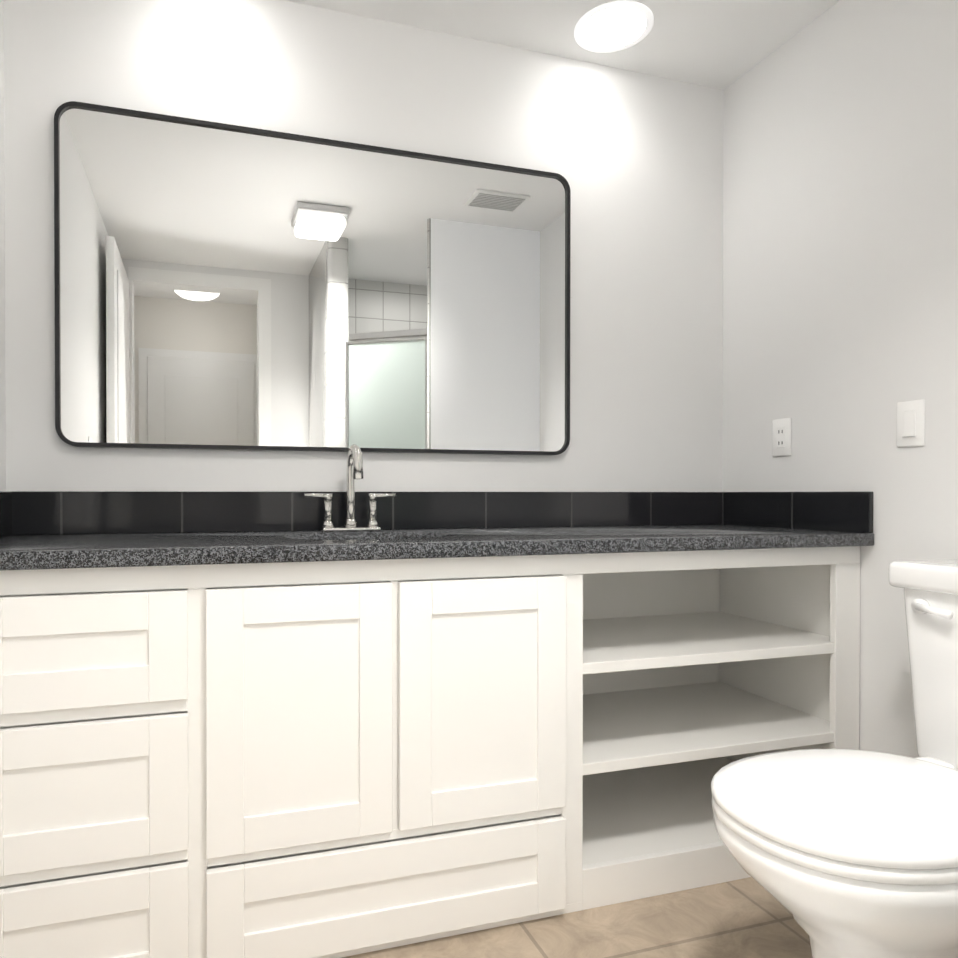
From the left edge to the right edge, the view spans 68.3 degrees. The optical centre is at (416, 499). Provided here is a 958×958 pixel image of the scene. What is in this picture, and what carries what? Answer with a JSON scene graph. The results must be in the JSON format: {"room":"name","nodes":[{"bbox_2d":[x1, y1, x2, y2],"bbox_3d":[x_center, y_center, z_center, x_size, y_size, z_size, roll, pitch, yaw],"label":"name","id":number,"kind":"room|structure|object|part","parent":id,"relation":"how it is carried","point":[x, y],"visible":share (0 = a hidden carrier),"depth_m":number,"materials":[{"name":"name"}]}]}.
{"room":"bathroom","nodes":[
{"label":"bathroom","id":0,"kind":"room"},
{"bbox_2d":[0,0,5,490],"bbox_3d":[-0.628,-0.207,0.171,0.120,2.470,3.470,0,0,-17],"label":"wall","id":1,"kind":"structure","parent":0,"point":[2,351],"depth_m":1.82,"materials":[{"name":"white paint"}]},
{"bbox_2d":[4,0,723,491],"bbox_3d":[-0.009,-0.223,2.239,2.517,2.470,0.120,0,0,-17],"label":"wall","id":2,"kind":"structure","parent":0,"point":[634,160],"depth_m":2.19,"materials":[{"name":"white paint"}]},
{"bbox_2d":[54,101,570,454],"bbox_3d":[-0.229,-0.599,2.088,1.524,0.914,0.030,0,0,-17],"label":"mirror","id":3,"kind":"object","parent":2,"relation":"attached to","point":[220,286],"visible":1,"depth_m":2.04,"materials":[{"name":"black mirror"}]},
{"bbox_2d":[286,0,838,89],"bbox_3d":[0.500,-1.485,0.570,2.517,0.080,3.590,0,0,-17],"label":"ceiling","id":4,"kind":"structure","parent":0,"point":[721,44],"depth_m":2.17,"materials":[{"name":"white paint"}]},
{"bbox_2d":[574,0,653,52],"bbox_3d":[0.609,-1.454,2.170,0.236,0.007,0.236,0,0,-17],"label":"recessed light","id":5,"kind":"object","parent":4,"relation":"in","point":[613,26],"visible":1,"depth_m":2.15,"materials":[{"name":"white"}]},
{"bbox_2d":[342,877,811,957],"bbox_3d":[0.500,1.065,0.590,2.517,0.080,3.590,0,0,-17],"label":"floor","id":6,"kind":"structure","parent":0,"point":[750,917],"depth_m":1.64,"materials":[{"name":"tile"}]},
{"bbox_2d":[0,549,859,957],"bbox_3d":[0.093,0.572,1.911,2.272,0.885,0.570,0,0,-17],"label":"bathroom vanity","id":7,"kind":"object","parent":6,"relation":"on","point":[350,721],"depth_m":1.56,"materials":[{"name":"white wood"}]},
{"bbox_2d":[0,525,873,572],"bbox_3d":[0.097,0.112,1.895,2.272,0.035,0.596,0,0,-17],"label":"countertop","id":8,"kind":"structure","parent":7,"relation":"on","point":[19,552],"depth_m":1.66,"materials":[{"name":"grey stone"}]},
{"bbox_2d":[304,445,395,532],"bbox_3d":[-0.177,-0.030,1.990,0.269,0.248,0.143,0,0,-17],"label":"faucet","id":9,"kind":"object","parent":8,"relation":"on","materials":[{"name":"silver metal"}]},
{"bbox_2d":[711,559,957,957],"bbox_3d":[0.991,0.583,1.359,0.878,0.872,0.492,0,0,-17],"label":"toilet","id":10,"kind":"object","parent":6,"relation":"on","point":[843,853],"visible":1,"depth_m":1.22,"materials":[{"name":"white ceramic"}]},
{"bbox_3d":[0.852,0.569,1.317,0.587,0.064,0.437,0,0,-17],"label":"seat","id":11,"kind":"part","parent":10,"relation":"part of","materials":[{"name":"white plastic"}]},
{"bbox_3d":[1.287,0.376,1.449,0.240,0.460,0.492,0,0,-17],"label":"tank","id":12,"kind":"part","parent":10,"relation":"part of","materials":[{"name":"white ceramic"}]},
{"bbox_3d":[1.137,0.241,1.550,0.030,0.034,0.093,0,0,-17],"label":"lever","id":13,"kind":"part","parent":10,"relation":"part of","materials":[{"name":"white plastic"}]},
{"bbox_2d":[722,0,957,757],"bbox_3d":[1.663,-0.212,0.874,0.120,2.470,3.470,0,0,-17],"label":"wall","id":14,"kind":"structure","parent":0,"point":[840,236],"depth_m":1.99,"materials":[{"name":"white paint"}]},
{"bbox_2d":[772,418,790,456],"bbox_3d":[1.173,-0.198,2.254,0.008,0.120,0.075,0,0,-17],"label":"electrical outlet plate","id":15,"kind":"object","parent":14,"relation":"attached to","point":[781,437],"visible":1,"depth_m":2.25,"materials":[{"name":"white plastic"}]},
{"bbox_2d":[897,399,924,446],"bbox_3d":[1.298,-0.198,1.845,0.009,0.120,0.075,0,0,-17],"label":"switch plate","id":16,"kind":"object","parent":14,"relation":"attached to","point":[910,423],"visible":1,"depth_m":1.84,"materials":[{"name":"white plastic"}]}
]}

